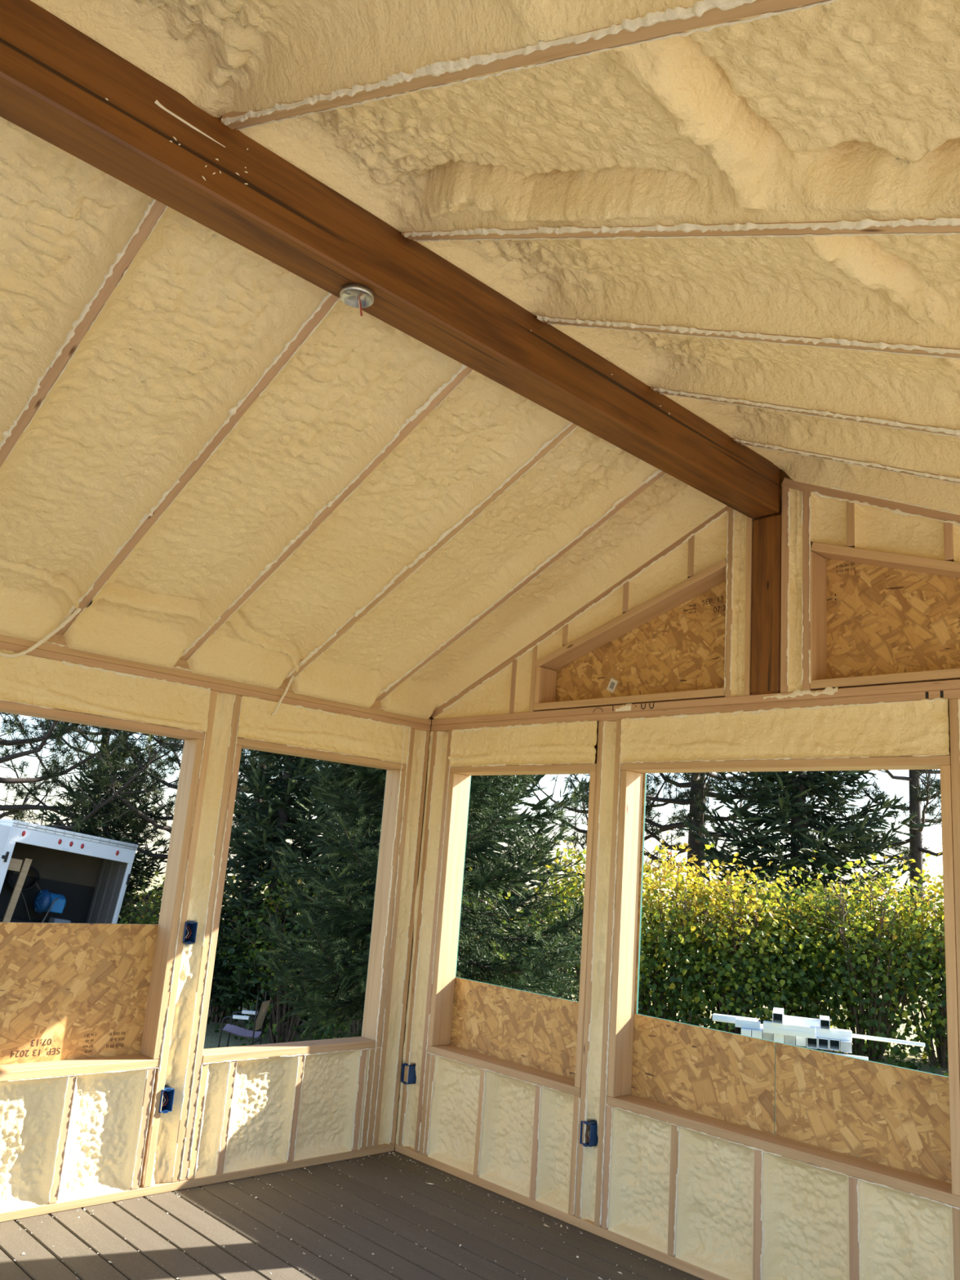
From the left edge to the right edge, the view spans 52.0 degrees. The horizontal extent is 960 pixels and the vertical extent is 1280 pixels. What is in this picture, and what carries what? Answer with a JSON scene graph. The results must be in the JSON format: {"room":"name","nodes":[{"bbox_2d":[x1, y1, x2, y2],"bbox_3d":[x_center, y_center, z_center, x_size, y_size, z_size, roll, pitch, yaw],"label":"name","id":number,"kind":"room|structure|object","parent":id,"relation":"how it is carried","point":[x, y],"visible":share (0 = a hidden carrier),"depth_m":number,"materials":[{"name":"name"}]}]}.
{"room":"unfinished sunroom","nodes":[
{"label":"unfinished sunroom","id":0,"kind":"room"},
{"bbox_2d":[0,624,433,1222],"bbox_3d":[-2.184,1.232,4.199,5.139,2.980,0.169,16,-17,-42],"label":"wall","id":1,"kind":"structure","parent":0,"point":[96,1020],"depth_m":4.80,"materials":[{"name":"wood"}]},
{"bbox_2d":[158,1084,174,1113],"bbox_3d":[-1.501,2.173,4.667,0.062,0.109,0.085,16,-17,-42],"label":"outlet box","id":2,"kind":"object","parent":1,"relation":"attached to","point":[168,1093],"visible":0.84,"depth_m":4.67,"materials":[{"name":"blue plastic"}]},
{"bbox_2d":[182,920,197,944],"bbox_3d":[-1.441,1.432,4.837,0.062,0.109,0.085,16,-17,-42],"label":"outlet box","id":3,"kind":"object","parent":1,"relation":"attached to","point":[190,926],"visible":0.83,"depth_m":4.84,"materials":[{"name":"blue plastic"}]},
{"bbox_2d":[400,1062,416,1084],"bbox_3d":[-0.392,2.457,5.589,0.085,0.109,0.062,16,-17,-42],"label":"outlet box","id":4,"kind":"object","parent":1,"relation":"attached to","point":[411,1073],"visible":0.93,"depth_m":5.56,"materials":[{"name":"blue plastic"}]},
{"bbox_2d":[0,1147,702,1279],"bbox_3d":[-0.794,2.107,2.210,5.253,0.025,4.720,16,-17,-42],"label":"floor","id":5,"kind":"structure","parent":0,"point":[544,1254],"depth_m":4.21,"materials":[{"name":"brown wood"}]},
{"bbox_2d":[13,1151,684,1279],"bbox_3d":[-0.529,2.248,2.814,3.887,0.011,3.919,16,-17,-42],"label":"crumbs","id":6,"kind":"object","parent":5,"relation":"on","point":[23,1253],"visible":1,"depth_m":4.31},
{"bbox_2d":[0,0,959,719],"bbox_3d":[-0.415,-0.896,2.990,5.600,1.489,5.614,16,-17,-42],"label":"ceiling","id":7,"kind":"structure","parent":0,"point":[748,210],"depth_m":3.20,"materials":[{"name":"plastic"}]},
{"bbox_2d":[0,608,81,657],"bbox_3d":[-2.133,-0.080,4.245,0.732,0.260,0.164,13,-15,-34],"label":"cable","id":8,"kind":"object","parent":7,"relation":"hanging from","point":[77,611],"visible":1,"depth_m":4.41,"materials":[{"name":"plastic"}]},
{"bbox_2d":[271,675,294,715],"bbox_3d":[-1.048,0.272,5.298,0.121,0.286,0.022,9,-13,-19],"label":"cable","id":9,"kind":"object","parent":7,"relation":"hanging from","point":[292,677],"visible":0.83,"depth_m":5.28,"materials":[{"name":"plastic"}]},
{"bbox_2d":[0,0,779,518],"bbox_3d":[-0.555,-1.268,2.879,5.300,0.300,0.158,16,-17,-42],"label":"ridge beam","id":10,"kind":"structure","parent":7,"relation":"attached to","point":[59,84],"depth_m":2.88,"materials":[{"name":"wood"}]},
{"bbox_2d":[339,282,374,315],"bbox_3d":[-0.379,-1.032,3.017,0.105,0.070,0.105,16,-17,-42],"label":"ceiling box","id":11,"kind":"object","parent":10,"relation":"attached to","point":[354,295],"visible":1,"depth_m":3.02,"materials":[{"name":"metal"}]},
{"bbox_2d":[130,871,948,1075],"bbox_3d":[-0.170,8.609,25.959,150.000,1.437,150.000,16,-17,-42],"label":"ground","id":12,"kind":"structure","parent":0,"point":[211,1038],"depth_m":16.72,"materials":[{"name":"grey soil"}]},
{"bbox_2d":[0,819,138,923],"bbox_3d":[-9.520,5.171,19.053,3.690,3.373,5.166,15,-17,-40],"label":"trailer","id":13,"kind":"object","parent":12,"relation":"on","point":[92,873],"depth_m":18.79,"materials":[{"name":"white paint"}]},
{"bbox_2d":[0,857,32,922],"bbox_3d":[-8.464,4.735,17.512,0.684,1.714,0.080,15,-17,-40],"label":"wood frame","id":14,"kind":"object","parent":13,"relation":"in","point":[15,864],"visible":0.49,"depth_m":17.67,"materials":[{"name":"beige wood"}]},
{"bbox_2d":[0,891,44,922],"bbox_3d":[-8.647,5.203,18.349,1.212,1.339,0.357,15,-17,-40],"label":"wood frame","id":15,"kind":"object","parent":13,"relation":"in","point":[13,919],"visible":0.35,"depth_m":18.34,"materials":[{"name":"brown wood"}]},
{"bbox_2d":[32,888,66,922],"bbox_3d":[-8.079,5.095,18.464,0.548,0.820,0.579,-7,-17,41],"label":"air blower","id":16,"kind":"object","parent":13,"relation":"in","point":[44,900],"visible":0.98,"depth_m":18.37,"materials":[{"name":"blue plastic"}]},
{"bbox_2d":[48,916,71,923],"bbox_3d":[-7.944,5.541,18.452,0.371,0.650,0.306,15,-17,-40],"label":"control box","id":17,"kind":"object","parent":13,"relation":"in","point":[51,919],"visible":0.16,"depth_m":18.43,"materials":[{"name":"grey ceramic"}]},
{"bbox_2d":[0,713,179,839],"bbox_3d":[-10.765,1.553,28.928,6.428,14.788,7.665,4,-13,4],"label":"pine tree","id":18,"kind":"object","parent":12,"relation":"on","point":[21,725],"visible":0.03,"depth_m":27.92,"materials":[{"name":"green plant"}]},
{"bbox_2d":[0,711,183,855],"bbox_3d":[-11.523,0.433,24.802,11.404,14.710,11.003,7,-13,-10],"label":"pine tree","id":19,"kind":"object","parent":12,"relation":"on","point":[18,810],"visible":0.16,"depth_m":23.40,"materials":[{"name":"green plant"}]},
{"bbox_2d":[36,736,169,924],"bbox_3d":[-9.363,5.357,23.920,5.181,6.039,5.210,7,-13,-14],"label":"spruce tree","id":20,"kind":"object","parent":12,"relation":"on","point":[138,873],"visible":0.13,"depth_m":23.68,"materials":[{"name":"green plant"}]},
{"bbox_2d":[26,724,307,879],"bbox_3d":[-6.691,1.880,24.532,7.582,12.619,6.613,-6,-16,39],"label":"pine tree","id":21,"kind":"object","parent":12,"relation":"on","point":[135,754],"visible":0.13,"depth_m":23.47,"materials":[{"name":"green plant"}]},
{"bbox_2d":[118,863,228,961],"bbox_3d":[-5.816,5.519,19.062,2.832,3.026,2.671,5,-13,-3],"label":"shrub","id":22,"kind":"object","parent":12,"relation":"on","point":[148,916],"visible":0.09,"depth_m":18.72,"materials":[{"name":"green plant"}]},
{"bbox_2d":[109,737,341,912],"bbox_3d":[-6.313,2.771,29.791,6.595,13.470,7.590,-1,-14,22],"label":"pine tree","id":23,"kind":"object","parent":12,"relation":"on","point":[262,765],"visible":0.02,"depth_m":27.57,"materials":[{"name":"green plant"}]},
{"bbox_2d":[157,839,302,1032],"bbox_3d":[-4.638,5.373,18.220,2.636,3.313,2.650,13,-15,-35],"label":"shrub","id":24,"kind":"object","parent":12,"relation":"on","point":[218,1017],"visible":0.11,"depth_m":17.71,"materials":[{"name":"green plant"}]},
{"bbox_2d":[217,991,271,1047],"bbox_3d":[-3.611,5.961,15.100,0.694,1.064,0.560,4,-13,3],"label":"folding chair","id":25,"kind":"object","parent":12,"relation":"on","point":[259,1022],"visible":0.91,"depth_m":15.10,"materials":[{"name":"black"}]},
{"bbox_2d":[208,750,349,1033],"bbox_3d":[-3.673,3.023,18.356,3.417,8.131,3.406,2,-13,10],"label":"spruce tree","id":26,"kind":"object","parent":12,"relation":"on","point":[273,839],"visible":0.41,"depth_m":17.68,"materials":[{"name":"green plant"}]},
{"bbox_2d":[212,855,349,1046],"bbox_3d":[-3.163,5.419,17.283,2.722,3.238,2.783,-7,-17,41],"label":"shrub","id":27,"kind":"object","parent":12,"relation":"on","point":[277,1035],"visible":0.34,"depth_m":16.75,"materials":[{"name":"green plant"}]},
{"bbox_2d":[244,755,360,862],"bbox_3d":[-3.277,2.305,27.525,6.274,13.839,7.753,12,-15,-30],"label":"pine tree","id":28,"kind":"object","parent":12,"relation":"on","point":[264,756],"visible":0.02,"depth_m":26.80,"materials":[{"name":"green plant"}]},
{"bbox_2d":[291,842,372,1040],"bbox_3d":[-1.708,5.082,15.774,2.740,3.556,2.651,16,-17,-42],"label":"shrub","id":29,"kind":"object","parent":12,"relation":"on","point":[320,1033],"visible":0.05,"depth_m":15.38,"materials":[{"name":"green plant"}]},
{"bbox_2d":[238,761,585,1039],"bbox_3d":[-1.003,1.009,20.951,7.366,15.232,7.526,6,-13,-6],"label":"spruce tree","id":30,"kind":"object","parent":12,"relation":"on","point":[539,806],"visible":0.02,"depth_m":18.95,"materials":[{"name":"green plant"}]},
{"bbox_2d":[253,759,590,1040],"bbox_3d":[-0.129,-0.406,9.047,3.121,9.018,3.940,12,-15,-30],"label":"spruce tree","id":31,"kind":"object","parent":12,"relation":"on","point":[344,974],"visible":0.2,"depth_m":8.02,"materials":[{"name":"green plant"}]},
{"bbox_2d":[456,856,539,987],"bbox_3d":[-0.216,5.074,15.294,2.697,3.459,2.683,3,-13,6],"label":"shrub","id":32,"kind":"object","parent":12,"relation":"on","point":[497,951],"visible":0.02,"depth_m":15.14,"materials":[{"name":"green plant"}]},
{"bbox_2d":[494,835,683,1015],"bbox_3d":[1.599,4.128,13.680,2.725,3.301,2.719,-5,-16,37],"label":"shrub","id":33,"kind":"object","parent":12,"relation":"on","point":[572,889],"visible":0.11,"depth_m":13.45,"materials":[{"name":"green plant"}]},
{"bbox_2d":[502,772,731,885],"bbox_3d":[3.522,3.277,26.750,6.198,12.621,6.921,16,-17,-42],"label":"pine tree","id":34,"kind":"object","parent":12,"relation":"on","point":[651,792],"visible":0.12,"depth_m":25.64,"materials":[{"name":"green plant"}]},
{"bbox_2d":[571,831,762,1031],"bbox_3d":[2.552,4.049,13.384,2.739,2.815,2.738,7,-13,-11],"label":"shrub","id":35,"kind":"object","parent":12,"relation":"on","point":[658,1012],"visible":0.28,"depth_m":12.86,"materials":[{"name":"green plant"}]},
{"bbox_2d":[560,770,850,1026],"bbox_3d":[5.530,2.572,24.437,7.639,13.281,7.624,0,-13,18],"label":"pine tree","id":36,"kind":"object","parent":12,"relation":"on","point":[698,791],"visible":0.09,"depth_m":23.81,"materials":[{"name":"green plant"}]},
{"bbox_2d":[647,842,847,1051],"bbox_3d":[3.501,4.026,13.058,2.675,2.568,2.662,0,-13,18],"label":"shrub","id":37,"kind":"object","parent":12,"relation":"on","point":[731,1000],"visible":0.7,"depth_m":12.47,"materials":[{"name":"green plant"}]},
{"bbox_2d":[675,769,937,1013],"bbox_3d":[6.997,2.209,21.262,5.414,11.186,5.347,6,-13,-7],"label":"spruce tree","id":38,"kind":"object","parent":12,"relation":"on","point":[800,815],"visible":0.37,"depth_m":19.96,"materials":[{"name":"green plant"}]},
{"bbox_2d":[709,849,928,1062],"bbox_3d":[4.278,4.150,13.360,2.690,2.573,2.738,6,-13,-6],"label":"shrub","id":39,"kind":"object","parent":12,"relation":"on","point":[842,1014],"visible":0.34,"depth_m":12.66,"materials":[{"name":"green plant"}]},
{"bbox_2d":[752,845,948,1076],"bbox_3d":[5.059,3.975,12.618,2.598,2.698,2.794,16,-17,-42],"label":"shrub","id":40,"kind":"object","parent":12,"relation":"on","point":[884,1029],"visible":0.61,"depth_m":12.26,"materials":[{"name":"green plant"}]},
{"bbox_2d":[789,768,942,995],"bbox_3d":[9.666,1.498,22.448,6.933,12.486,6.381,16,-17,-42],"label":"pine tree","id":41,"kind":"object","parent":12,"relation":"on","point":[915,851],"visible":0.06,"depth_m":21.43,"materials":[{"name":"green plant"}]},
{"bbox_2d":[835,852,948,1074],"bbox_3d":[5.929,3.954,12.518,2.720,2.835,2.706,5,-13,-2],"label":"shrub","id":42,"kind":"object","parent":12,"relation":"on","point":[942,1053],"visible":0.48,"depth_m":12.18,"materials":[{"name":"green plant"}]},
{"bbox_2d":[912,910,946,1048],"bbox_3d":[6.825,4.040,12.317,2.749,2.704,2.770,-1,-14,23],"label":"shrub","id":43,"kind":"object","parent":12,"relation":"on","point":[929,928],"visible":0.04,"depth_m":12.30,"materials":[{"name":"green plant"}]},
{"bbox_3d":[2.754,4.218,9.344,0.100,0.640,0.506,0,-13,18],"label":"rail","id":44,"kind":"object","parent":12,"relation":"on","visible":0},
{"bbox_2d":[741,1027,751,1036],"bbox_3d":[2.569,3.758,9.466,0.092,0.092,0.504,0,-13,18],"label":"post","id":45,"kind":"object","parent":44,"relation":"on","point":[747,1032],"visible":0.48,"depth_m":9.24,"materials":[{"name":"grey"}]},
{"bbox_2d":[751,1023,763,1039],"bbox_3d":[2.669,3.763,9.454,0.092,0.092,0.504,0,-13,18],"label":"post","id":46,"kind":"object","parent":44,"relation":"on","point":[757,1033],"visible":0.51,"depth_m":9.23,"materials":[{"name":"grey"}]},
{"bbox_2d":[712,1013,758,1023],"bbox_3d":[2.491,3.705,9.612,0.430,0.060,0.096,0,-13,18],"label":"rail","id":47,"kind":"object","parent":46,"relation":"on","point":[716,1017],"visible":0.67,"depth_m":9.60,"materials":[{"name":"white metal"}]},
{"bbox_2d":[734,1018,760,1030],"bbox_3d":[2.539,3.643,9.342,0.230,0.070,0.066,0,-13,18],"label":"rail","id":48,"kind":"object","parent":46,"relation":"on","point":[753,1024],"visible":1,"depth_m":9.32,"materials":[{"name":"white metal"}]},
{"bbox_2d":[762,1031,773,1040],"bbox_3d":[2.768,3.768,9.442,0.092,0.092,0.504,0,-13,18],"label":"post","id":49,"kind":"object","parent":44,"relation":"on","point":[766,1036],"visible":0.28,"depth_m":9.21,"materials":[{"name":"grey"}]},
{"bbox_3d":[3.372,4.219,9.140,0.100,0.640,0.506,0,-13,18],"label":"rail","id":50,"kind":"object","parent":12,"relation":"on","visible":0},
{"bbox_2d":[825,1051,868,1060],"bbox_3d":[3.132,3.790,8.969,0.750,0.075,0.056,0,-13,18],"label":"rail","id":51,"kind":"object","parent":50,"relation":"on","point":[846,1055],"visible":0.14,"depth_m":8.88,"materials":[{"name":"white metal"}]},
{"bbox_2d":[773,1033,784,1043],"bbox_3d":[2.849,3.759,9.374,0.092,0.092,0.504,0,-13,18],"label":"post","id":52,"kind":"object","parent":51,"relation":"on","point":[777,1037],"visible":0.56,"depth_m":9.14,"materials":[{"name":"grey"}]},
{"bbox_2d":[784,1035,795,1045],"bbox_3d":[2.948,3.764,9.362,0.092,0.092,0.504,0,-13,18],"label":"post","id":53,"kind":"object","parent":51,"relation":"on","point":[790,1040],"visible":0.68,"depth_m":9.13,"materials":[{"name":"grey"}]},
{"bbox_2d":[795,1036,806,1046],"bbox_3d":[3.047,3.769,9.350,0.092,0.092,0.504,0,-13,18],"label":"post","id":54,"kind":"object","parent":51,"relation":"on","point":[800,1041],"visible":0.53,"depth_m":9.12,"materials":[{"name":"grey"}]},
{"bbox_2d":[817,1036,828,1049],"bbox_3d":[3.228,3.765,9.272,0.092,0.092,0.500,0,-13,18],"label":"post","id":55,"kind":"object","parent":51,"relation":"on","point":[823,1043],"visible":0.69,"depth_m":9.20,"materials":[{"name":"grey"}]},
{"bbox_2d":[828,1038,839,1050],"bbox_3d":[3.327,3.770,9.260,0.092,0.092,0.500,0,-13,18],"label":"post","id":56,"kind":"object","parent":51,"relation":"on","point":[833,1044],"visible":0.67,"depth_m":9.19,"materials":[{"name":"grey"}]},
{"bbox_2d":[840,1040,851,1053],"bbox_3d":[3.407,3.760,9.190,0.092,0.092,0.504,0,-13,18],"label":"post","id":57,"kind":"object","parent":51,"relation":"on","point":[845,1046],"visible":0.78,"depth_m":8.96,"materials":[{"name":"grey"}]},
{"bbox_2d":[815,1026,852,1040],"bbox_3d":[3.275,3.645,9.121,0.315,0.080,0.126,0,-13,18],"label":"rail","id":58,"kind":"object","parent":57,"relation":"on","point":[833,1033],"visible":1,"depth_m":9.07,"materials":[{"name":"white metal"}]},
{"bbox_2d":[819,1015,830,1030],"bbox_3d":[3.217,3.571,9.194,0.086,0.086,0.300,0,-13,18],"label":"post","id":59,"kind":"object","parent":58,"relation":"on","point":[824,1021],"visible":1,"depth_m":9.21,"materials":[{"name":"grey"}]},
{"bbox_2d":[852,1033,925,1047],"bbox_3d":[3.701,3.727,9.209,0.840,0.030,0.056,1,-13,18],"label":"rail","id":60,"kind":"object","parent":57,"relation":"on","point":[856,1036],"visible":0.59,"depth_m":9.16,"materials":[{"name":"white metal"}]},
{"bbox_2d":[395,468,959,1279],"bbox_3d":[1.268,0.970,4.304,0.177,4.049,4.852,16,-17,-42],"label":"wall","id":61,"kind":"structure","parent":0,"point":[717,1154],"depth_m":4.48,"materials":[{"name":"plastic"}]},
{"bbox_2d":[579,1120,598,1146],"bbox_3d":[0.523,2.322,4.642,0.085,0.109,0.062,16,-17,-42],"label":"outlet box","id":62,"kind":"object","parent":61,"relation":"attached to","point":[593,1138],"visible":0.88,"depth_m":4.62,"materials":[{"name":"blue plastic"}]},
{"bbox_2d":[750,514,781,694],"bbox_3d":[1.356,-0.155,4.562,0.146,0.844,0.147,16,-17,-42],"label":"post","id":63,"kind":"object","parent":61,"relation":"on","point":[765,675],"visible":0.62,"depth_m":4.50,"materials":[{"name":"brown wood"}]},
{"label":"outside","id":64,"kind":"structure","parent":0,"visible":0},
{"bbox_2d":[806,1036,817,1048],"bbox_3d":[3.128,3.760,9.284,0.092,0.092,0.500,0,-13,18],"label":"post","id":65,"kind":"object","parent":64,"point":[811,1042],"visible":0.69,"depth_m":9.23,"materials":[{"name":"grey"}]},
{"bbox_2d":[763,1020,815,1038],"bbox_3d":[2.857,3.602,9.107,0.460,0.095,0.086,0,-13,18],"label":"rail","id":66,"kind":"object","parent":65,"relation":"on","point":[790,1029],"visible":1,"depth_m":9.07,"materials":[{"name":"white metal"}]},
{"bbox_2d":[772,1007,783,1024],"bbox_3d":[2.812,3.543,9.291,0.092,0.092,0.420,0,-13,18],"label":"post","id":67,"kind":"object","parent":66,"relation":"on","point":[778,1013],"visible":1,"depth_m":9.27,"materials":[{"name":"grey"}]},
{"bbox_2d":[782,1015,819,1026],"bbox_3d":[3.044,3.654,9.357,0.340,0.130,0.086,0,-13,18],"label":"rail","id":68,"kind":"object","parent":65,"relation":"on","point":[787,1019],"visible":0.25,"depth_m":9.33,"materials":[{"name":"white metal"}]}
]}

